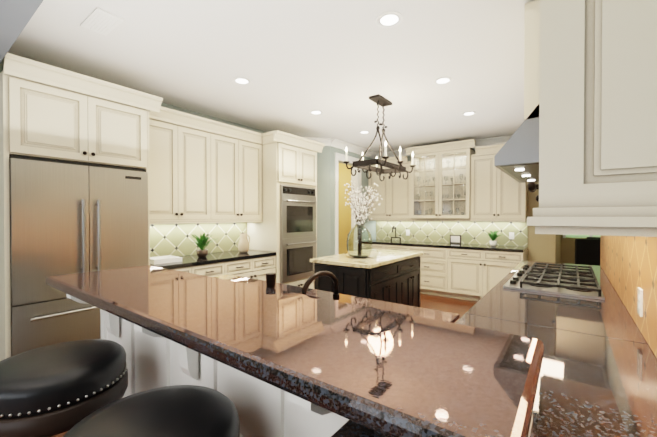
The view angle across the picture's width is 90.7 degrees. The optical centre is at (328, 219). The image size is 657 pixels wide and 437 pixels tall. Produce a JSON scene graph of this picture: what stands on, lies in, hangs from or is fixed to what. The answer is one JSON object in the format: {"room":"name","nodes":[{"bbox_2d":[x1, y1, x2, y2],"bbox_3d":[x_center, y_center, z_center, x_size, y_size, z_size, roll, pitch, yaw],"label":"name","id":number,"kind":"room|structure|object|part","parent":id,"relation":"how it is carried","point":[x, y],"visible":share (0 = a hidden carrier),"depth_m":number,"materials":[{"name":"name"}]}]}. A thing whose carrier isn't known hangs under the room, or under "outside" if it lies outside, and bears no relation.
{"room":"kitchen","nodes":[
{"label":"kitchen","id":0,"kind":"room"},
{"bbox_2d":[0,0,42,61],"bbox_3d":[-1.186,-1.246,1.351,4.350,0.280,0.155,0,1,37],"label":"wall","id":1,"kind":"structure","parent":0,"point":[16,16],"depth_m":1.79,"materials":[{"name":"grey paint"}]},
{"bbox_2d":[0,60,265,254],"bbox_3d":[-3.212,-0.006,2.410,0.150,2.780,8.170,0,1,37],"label":"wall","id":2,"kind":"structure","parent":0,"point":[169,106],"depth_m":4.35,"materials":[{"name":"beige paint"}]},
{"bbox_2d":[0,69,99,164],"bbox_3d":[-2.436,-0.797,2.793,0.620,0.605,0.544,0,1,37],"label":"upper cabinet","id":3,"kind":"object","parent":2,"relation":"attached to","point":[41,117],"depth_m":2.56,"materials":[{"name":"beige wood"}]},
{"bbox_2d":[100,93,147,171],"bbox_3d":[-2.182,-0.800,3.134,0.620,0.605,0.545,0,1,37],"label":"upper cabinet","id":4,"kind":"object","parent":2,"relation":"attached to","point":[123,124],"depth_m":3.00,"materials":[{"name":"beige wood"}]},
{"bbox_2d":[148,113,183,220],"bbox_3d":[-1.962,-0.553,3.649,0.359,1.110,0.479,0,1,37],"label":"upper cabinet","id":5,"kind":"object","parent":2,"relation":"attached to","point":[165,135],"depth_m":3.57,"materials":[{"name":"beige wood"}]},
{"bbox_2d":[150,222,246,256],"bbox_3d":[-1.742,0.227,4.242,0.012,0.456,1.674,0,1,37],"label":"backsplash","id":6,"kind":"structure","parent":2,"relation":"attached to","point":[178,239],"depth_m":4.18,"materials":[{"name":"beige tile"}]},
{"bbox_2d":[184,121,215,220],"bbox_3d":[-1.729,-0.556,3.961,0.359,1.110,0.539,0,1,37],"label":"upper cabinet","id":7,"kind":"object","parent":2,"relation":"attached to","point":[198,169],"depth_m":3.90,"materials":[{"name":"beige wood"}]},
{"bbox_2d":[216,129,243,220],"bbox_3d":[-1.478,-0.559,4.298,0.359,1.110,0.539,0,1,37],"label":"upper cabinet","id":8,"kind":"object","parent":2,"relation":"attached to","point":[229,147],"depth_m":4.25,"materials":[{"name":"beige wood"}]},
{"bbox_2d":[244,137,263,220],"bbox_3d":[-1.244,-0.562,4.611,0.359,1.110,0.480,0,1,37],"label":"upper cabinet","id":9,"kind":"object","parent":2,"relation":"attached to","point":[253,150],"depth_m":4.57,"materials":[{"name":"beige wood"}]},
{"bbox_2d":[303,135,511,158],"bbox_3d":[0.561,-1.347,3.818,4.197,0.120,5.840,0,1,37],"label":"crown molding","id":10,"kind":"structure","parent":2,"relation":"attached to","point":[339,144],"depth_m":5.83,"materials":[{"name":"white wood"}]},
{"bbox_2d":[51,293,476,436],"bbox_3d":[1.175,1.399,3.412,12.000,0.050,15.000,0,1,37],"label":"floor","id":11,"kind":"structure","parent":0,"point":[461,307],"depth_m":5.20,"materials":[{"name":"brown wood"}]},
{"bbox_2d":[0,339,127,436],"bbox_3d":[-1.102,0.975,1.326,0.510,0.841,0.510,0,1,37],"label":"stool","id":12,"kind":"object","parent":11,"relation":"on","point":[52,390],"visible":0.98,"depth_m":1.19,"materials":[{"name":"black leather"}]},
{"bbox_2d":[9,155,147,355],"bbox_3d":[-2.272,0.446,2.948,0.693,1.865,0.964,0,1,37],"label":"fridge","id":13,"kind":"object","parent":11,"relation":"on","point":[67,217],"visible":0.48,"depth_m":2.64,"materials":[{"name":"silver metal"}]},
{"bbox_2d":[63,385,240,436],"bbox_3d":[-0.491,0.979,0.907,0.510,0.841,0.510,0,1,37],"label":"stool","id":14,"kind":"object","parent":11,"relation":"on","point":[184,411],"visible":1,"depth_m":0.93,"materials":[{"name":"black leather"}]},
{"bbox_2d":[148,261,199,274],"bbox_3d":[-1.852,0.939,3.581,0.634,0.868,0.479,0,1,37],"label":"base cabinet","id":15,"kind":"object","parent":11,"relation":"on","point":[191,269],"depth_m":3.52,"materials":[{"name":"beige wood"}]},
{"bbox_2d":[150,250,275,268],"bbox_3d":[-1.489,0.478,4.055,0.645,0.040,1.674,0,1,37],"label":"countertop","id":16,"kind":"structure","parent":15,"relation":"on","point":[196,260],"depth_m":3.95,"materials":[{"name":"black stone"}]},
{"bbox_2d":[150,255,181,264],"bbox_3d":[-1.820,0.437,3.553,0.280,0.048,0.300,0,1,37],"label":"tray","id":17,"kind":"object","parent":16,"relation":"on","point":[162,259],"visible":0.73,"depth_m":3.51,"materials":[{"name":"white ceramic"}]},
{"bbox_2d":[191,233,217,257],"bbox_3d":[-1.529,0.303,3.960,0.308,0.308,0.362,0,1,37],"label":"plant","id":18,"kind":"object","parent":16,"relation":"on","point":[202,243],"visible":1,"depth_m":3.92,"materials":[{"name":"green plant"}]},
{"bbox_2d":[238,233,249,252],"bbox_3d":[-1.170,0.322,4.523,0.160,0.260,0.192,0,1,37],"label":"pitcher","id":19,"kind":"object","parent":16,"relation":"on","point":[243,244],"visible":1,"depth_m":4.46,"materials":[{"name":"beige ceramic"}]},
{"bbox_2d":[66,294,348,436],"bbox_3d":[-0.681,0.885,1.433,1.918,1.017,0.377,0,1,37],"label":"base cabinet","id":20,"kind":"object","parent":11,"relation":"on","point":[155,360],"visible":0.29,"depth_m":1.30,"materials":[{"name":"white wood"}]},
{"bbox_2d":[46,265,543,436],"bbox_3d":[-0.499,0.349,1.363,2.315,0.050,0.570,0,1,37],"label":"bar","id":21,"kind":"object","parent":20,"relation":"on","point":[387,373],"visible":1,"depth_m":0.83,"materials":[{"name":"brown stone"}]},
{"bbox_2d":[200,261,231,276],"bbox_3d":[-1.619,0.936,3.893,0.634,0.868,0.539,0,1,37],"label":"base cabinet","id":22,"kind":"object","parent":11,"relation":"on","point":[222,268],"depth_m":3.79,"materials":[{"name":"beige wood"}]},
{"bbox_2d":[232,258,255,278],"bbox_3d":[-1.367,0.933,4.230,0.634,0.868,0.539,0,1,37],"label":"base cabinet","id":23,"kind":"object","parent":11,"relation":"on","point":[245,267],"depth_m":4.12,"materials":[{"name":"beige wood"}]},
{"bbox_2d":[256,255,275,280],"bbox_3d":[-1.134,0.930,4.543,0.634,0.868,0.480,0,1,37],"label":"base cabinet","id":24,"kind":"object","parent":11,"relation":"on","point":[267,264],"depth_m":4.38,"materials":[{"name":"beige wood"}]},
{"bbox_2d":[244,137,299,286],"bbox_3d":[-0.843,0.120,4.896,0.669,2.480,0.447,0,1,37],"label":"tall cabinet","id":25,"kind":"object","parent":11,"relation":"on","point":[281,158],"depth_m":4.62,"materials":[{"name":"beige wood"}]},
{"bbox_2d":[300,145,319,288],"bbox_3d":[-0.575,0.117,5.255,0.669,2.480,0.448,0,1,37],"label":"tall cabinet","id":26,"kind":"object","parent":11,"relation":"on","point":[308,156],"depth_m":5.05,"materials":[{"name":"beige wood"}]},
{"bbox_2d":[280,185,316,282],"bbox_3d":[-0.435,0.196,4.872,0.148,1.390,0.765,0,1,37],"label":"double wall oven","id":27,"kind":"object","parent":26,"relation":"attached to","point":[298,241],"visible":0.96,"depth_m":4.80,"materials":[{"name":"silver metal"}]},
{"bbox_2d":[314,256,420,306],"bbox_3d":[0.561,0.929,4.081,0.770,0.878,1.433,0,1,37],"label":"kitchen island","id":28,"kind":"object","parent":11,"relation":"on","point":[367,283],"depth_m":3.63,"materials":[{"name":"black wood"}]},
{"bbox_3d":[0.114,0.886,3.533,0.667,0.752,0.020,0,1,37],"label":"kitchen island","id":29,"kind":"part","parent":28,"relation":"part of","materials":[{"name":"black wood"}]},
{"bbox_2d":[310,249,422,268],"bbox_3d":[0.544,0.468,4.104,0.790,0.040,1.490,0,1,37],"label":"island countertop","id":30,"kind":"structure","parent":28,"relation":"on","point":[377,257],"depth_m":3.78,"materials":[{"name":"stone"}]},
{"bbox_2d":[346,216,371,257],"bbox_3d":[0.369,0.202,3.876,0.310,0.495,0.310,0,1,37],"label":"vase","id":31,"kind":"object","parent":30,"relation":"on","point":[359,241],"visible":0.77,"depth_m":3.76,"materials":[{"name":"clear glass"}]},
{"bbox_2d":[344,180,382,224],"bbox_3d":[0.389,-0.011,3.901,0.531,0.896,0.513,0,1,37],"label":"flowers","id":32,"kind":"object","parent":31,"relation":"in","point":[360,210],"visible":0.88,"depth_m":3.81,"materials":[{"name":"white plant"}]},
{"bbox_3d":[0.854,0.882,3.877,0.057,0.752,1.367,0,1,37],"label":"kitchen island","id":33,"kind":"part","parent":28,"relation":"part of","materials":[{"name":"black wood"}]},
{"bbox_2d":[372,244,407,250],"bbox_3d":[1.259,0.910,6.562,0.997,0.868,0.635,0,1,37],"label":"base cabinet","id":34,"kind":"object","parent":11,"relation":"on","point":[374,246],"depth_m":6.22,"materials":[{"name":"beige wood"}]},
{"bbox_2d":[408,246,451,297],"bbox_3d":[1.948,0.915,6.048,0.840,0.868,0.635,0,1,37],"label":"base cabinet","id":35,"kind":"object","parent":11,"relation":"on","point":[436,262],"depth_m":5.71,"materials":[{"name":"beige wood"}]},
{"bbox_2d":[452,248,527,301],"bbox_3d":[2.685,0.920,5.498,1.120,0.868,0.635,0,1,37],"label":"base cabinet","id":36,"kind":"object","parent":11,"relation":"on","point":[474,272],"depth_m":5.29,"materials":[{"name":"beige wood"}]},
{"bbox_2d":[372,239,527,251],"bbox_3d":[1.994,0.460,6.003,2.837,0.040,0.645,0,1,37],"label":"countertop","id":37,"kind":"structure","parent":36,"relation":"on","point":[464,246],"depth_m":5.62,"materials":[{"name":"black stone"}]},
{"bbox_2d":[391,226,400,240],"bbox_3d":[1.341,0.278,6.635,0.228,0.310,0.185,0,1,37],"label":"faucet","id":38,"kind":"object","parent":37,"relation":"on","point":[395,234],"visible":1,"depth_m":6.68,"materials":[{"name":"brown metal"}]},
{"bbox_2d":[450,235,460,243],"bbox_3d":[2.359,0.358,6.025,0.200,0.158,0.028,0,1,37],"label":"picture frame","id":39,"kind":"object","parent":37,"relation":"on","point":[455,239],"visible":0.93,"depth_m":6.01,"materials":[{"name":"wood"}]},
{"bbox_2d":[485,230,502,245],"bbox_3d":[2.778,0.306,5.443,0.286,0.273,0.313,0,1,37],"label":"plant","id":40,"kind":"object","parent":37,"relation":"on","point":[493,236],"visible":1,"depth_m":5.42,"materials":[{"name":"green plant"}]},
{"bbox_2d":[574,239,600,265],"bbox_3d":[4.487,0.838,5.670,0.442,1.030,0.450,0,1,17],"label":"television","id":41,"kind":"object","parent":11,"relation":"on","point":[587,251],"visible":0.35,"depth_m":5.47,"materials":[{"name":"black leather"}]},
{"bbox_3d":[-0.326,0.955,1.923,1.910,0.868,0.827,0,1,37],"label":"base cabinet","id":42,"kind":"object","parent":11,"relation":"on","visible":0},
{"bbox_2d":[214,274,459,322],"bbox_3d":[-0.338,0.499,1.911,1.920,0.040,0.800,0,1,37],"label":"countertop","id":43,"kind":"structure","parent":42,"relation":"on","point":[420,312],"depth_m":1.90,"materials":[{"name":"brown stone"}]},
{"bbox_2d":[266,271,338,299],"bbox_3d":[-0.127,0.367,1.671,0.273,0.226,0.306,0,1,37],"label":"faucet","id":44,"kind":"object","parent":43,"relation":"on","point":[270,280],"visible":0.44,"depth_m":1.62,"materials":[{"name":"brown metal"}]},
{"bbox_2d":[7,0,533,152],"bbox_3d":[1.175,-1.430,3.384,12.000,0.050,15.000,0,1,37],"label":"ceiling","id":45,"kind":"structure","parent":0,"point":[338,63],"depth_m":2.83,"materials":[{"name":"white paint"}]},
{"bbox_2d":[80,7,123,35],"bbox_3d":[-1.595,-1.387,2.282,0.320,0.012,0.160,0,1,37],"label":"ceiling vent","id":46,"kind":"object","parent":45,"relation":"in","point":[101,21],"visible":1,"depth_m":2.26,"materials":[{"name":"grey metal"}]},
{"bbox_2d":[232,77,251,84],"bbox_3d":[-0.875,-1.402,3.280,0.188,0.003,0.188,0,1,28],"label":"recessed light","id":47,"kind":"object","parent":45,"relation":"in","point":[238,80],"depth_m":3.27,"materials":[{"name":"white plastic"}]},
{"bbox_2d":[309,110,322,114],"bbox_3d":[-0.162,-1.411,4.269,0.188,0.003,0.188,0,1,28],"label":"recessed light","id":48,"kind":"object","parent":45,"relation":"in","point":[314,112],"depth_m":4.27,"materials":[{"name":"white plastic"}]},
{"bbox_2d":[343,94,415,180],"bbox_3d":[0.614,-0.950,3.808,0.566,0.916,0.803,0,1,37],"label":"chandelier","id":49,"kind":"object","parent":45,"relation":"hanging from","point":[383,102],"visible":1,"depth_m":3.73,"materials":[{"name":"black metal"}]},
{"bbox_2d":[376,11,402,27],"bbox_3d":[0.423,-1.392,2.261,0.188,0.003,0.188,0,1,28],"label":"recessed light","id":50,"kind":"object","parent":45,"relation":"in","point":[390,19],"depth_m":2.25,"materials":[{"name":"white plastic"}]},
{"bbox_2d":[433,77,452,84],"bbox_3d":[1.155,-1.402,3.275,0.188,0.003,0.188,0,1,28],"label":"recessed light","id":51,"kind":"object","parent":45,"relation":"in","point":[442,80],"depth_m":3.26,"materials":[{"name":"white plastic"}]},
{"bbox_2d":[461,111,476,115],"bbox_3d":[1.868,-1.412,4.314,0.188,0.003,0.188,0,1,28],"label":"recessed light","id":52,"kind":"object","parent":45,"relation":"in","point":[469,113],"depth_m":4.31,"materials":[{"name":"white plastic"}]},
{"bbox_2d":[317,146,337,257],"bbox_3d":[-0.333,-0.039,5.830,1.011,2.780,0.269,0,1,-8],"label":"wall","id":53,"kind":"structure","parent":0,"point":[326,202],"depth_m":5.73,"materials":[{"name":"grey paint"}]},
{"bbox_2d":[338,148,375,239],"bbox_3d":[0.592,-0.046,6.621,0.150,2.780,1.630,0,1,37],"label":"wall","id":54,"kind":"structure","parent":0,"point":[370,225],"depth_m":6.72,"materials":[{"name":"white paint"}]},
{"bbox_2d":[334,152,361,254],"bbox_3d":[0.333,0.067,6.247,0.185,2.560,0.920,0,1,37],"label":"door frame","id":55,"kind":"structure","parent":54,"relation":"attached to","point":[356,178],"depth_m":5.99,"materials":[{"name":"white wood"}]},
{"bbox_2d":[417,156,465,214],"bbox_3d":[2.113,-0.588,6.056,0.959,1.092,0.167,0,1,37],"label":"dishes","id":56,"kind":"object","parent":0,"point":[450,212],"depth_m":5.99,"materials":[{"name":"white ceramic"}]},
{"bbox_2d":[338,148,555,262],"bbox_3d":[1.531,-0.048,6.844,5.350,2.780,0.150,0,1,37],"label":"wall","id":57,"kind":"structure","parent":0,"point":[541,247],"depth_m":5.41,"materials":[{"name":"yellow paint"}]},
{"bbox_2d":[368,159,419,218],"bbox_3d":[1.326,-0.582,6.670,0.957,1.110,0.360,0,1,37],"label":"upper cabinet","id":58,"kind":"object","parent":57,"relation":"attached to","point":[400,200],"depth_m":6.44,"materials":[{"name":"beige wood"}]},
{"bbox_2d":[376,219,527,245],"bbox_3d":[2.183,0.207,6.255,2.837,0.456,0.012,0,1,37],"label":"backsplash","id":59,"kind":"structure","parent":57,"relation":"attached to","point":[471,232],"depth_m":6.09,"materials":[{"name":"tile"}]},
{"bbox_2d":[509,232,513,238],"bbox_3d":[3.126,0.274,5.536,0.075,0.120,0.010,0,1,37],"label":"electrical outlet","id":60,"kind":"object","parent":59,"relation":"attached to","point":[511,235],"depth_m":5.53,"materials":[{"name":"white plastic"}]},
{"bbox_2d":[468,151,527,218],"bbox_3d":[2.887,-0.571,5.504,0.820,1.110,0.360,0,1,37],"label":"upper cabinet","id":61,"kind":"object","parent":57,"relation":"attached to","point":[491,190],"depth_m":5.41,"materials":[{"name":"beige wood"}]},
{"bbox_2d":[528,413,532,436],"bbox_3d":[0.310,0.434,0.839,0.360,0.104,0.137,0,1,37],"label":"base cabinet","id":62,"kind":"object","parent":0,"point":[530,426],"visible":0.08,"depth_m":0.74,"materials":[{"name":"beige wood"}]},
{"bbox_2d":[524,0,539,120],"bbox_3d":[1.860,-1.017,2.472,0.500,0.740,1.350,0,1,37],"label":"upper cabinet","id":63,"kind":"object","parent":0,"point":[531,56],"visible":0.02,"depth_m":2.05,"materials":[{"name":"beige paint"}]},
{"bbox_2d":[331,260,656,436],"bbox_3d":[1.320,0.499,1.922,0.690,0.040,3.900,0,1,37],"label":"countertop","id":64,"kind":"structure","parent":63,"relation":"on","point":[598,376],"depth_m":1.13,"materials":[{"name":"brown stone"}]},
{"bbox_2d":[503,263,604,299],"bbox_3d":[1.771,0.443,2.552,0.540,0.058,1.150,0,1,37],"label":"cooktop","id":65,"kind":"object","parent":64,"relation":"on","point":[562,280],"visible":1,"depth_m":2.31,"materials":[{"name":"silver metal"}]},
{"bbox_2d":[556,234,560,262],"bbox_3d":[4.691,-0.047,6.732,0.150,2.780,3.450,0,1,37],"label":"wall","id":66,"kind":"structure","parent":0,"point":[558,248],"depth_m":6.53,"materials":[{"name":"yellow paint"}]},
{"bbox_2d":[561,235,586,263],"bbox_3d":[7.872,-0.046,6.605,5.100,2.780,0.150,0,1,37],"label":"wall","id":67,"kind":"structure","parent":0,"point":[567,250],"depth_m":7.99,"materials":[{"name":"yellow paint"}]},
{"bbox_2d":[563,235,600,237],"bbox_3d":[6.432,-0.265,7.549,1.580,1.440,0.045,0,1,37],"label":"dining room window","id":68,"kind":"structure","parent":67,"relation":"in","point":[578,236],"depth_m":7.82,"materials":[{"name":"green glass"}]},
{"bbox_3d":[1.644,0.001,1.644,0.150,2.780,3.950,0,1,37],"label":"wall","id":69,"kind":"structure","parent":0,"visible":0},
{"bbox_2d":[494,108,538,182],"bbox_3d":[1.790,-0.794,2.525,0.668,0.877,1.350,0,1,37],"label":"range hood","id":70,"kind":"object","parent":69,"relation":"attached to","point":[516,157],"visible":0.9,"depth_m":2.11,"materials":[{"name":"silver metal"}]},
{"bbox_2d":[527,0,656,215],"bbox_3d":[0.783,-0.644,0.931,0.381,1.235,0.855,0,1,37],"label":"upper cabinet","id":71,"kind":"object","parent":69,"relation":"attached to","point":[598,124],"depth_m":0.62,"materials":[{"name":"beige wood"}]},
{"bbox_2d":[600,236,656,357],"bbox_3d":[1.591,0.251,1.717,0.012,0.456,3.900,0,1,37],"label":"backsplash","id":72,"kind":"structure","parent":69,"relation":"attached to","point":[628,264],"depth_m":1.51,"materials":[{"name":"beige tile"}]},
{"bbox_2d":[637,287,642,316],"bbox_3d":[1.325,0.349,1.381,0.010,0.110,0.070,0,1,37],"label":"electrical outlet","id":73,"kind":"object","parent":72,"relation":"attached to","point":[640,303],"visible":1,"depth_m":1.35,"materials":[{"name":"white plastic"}]}
]}

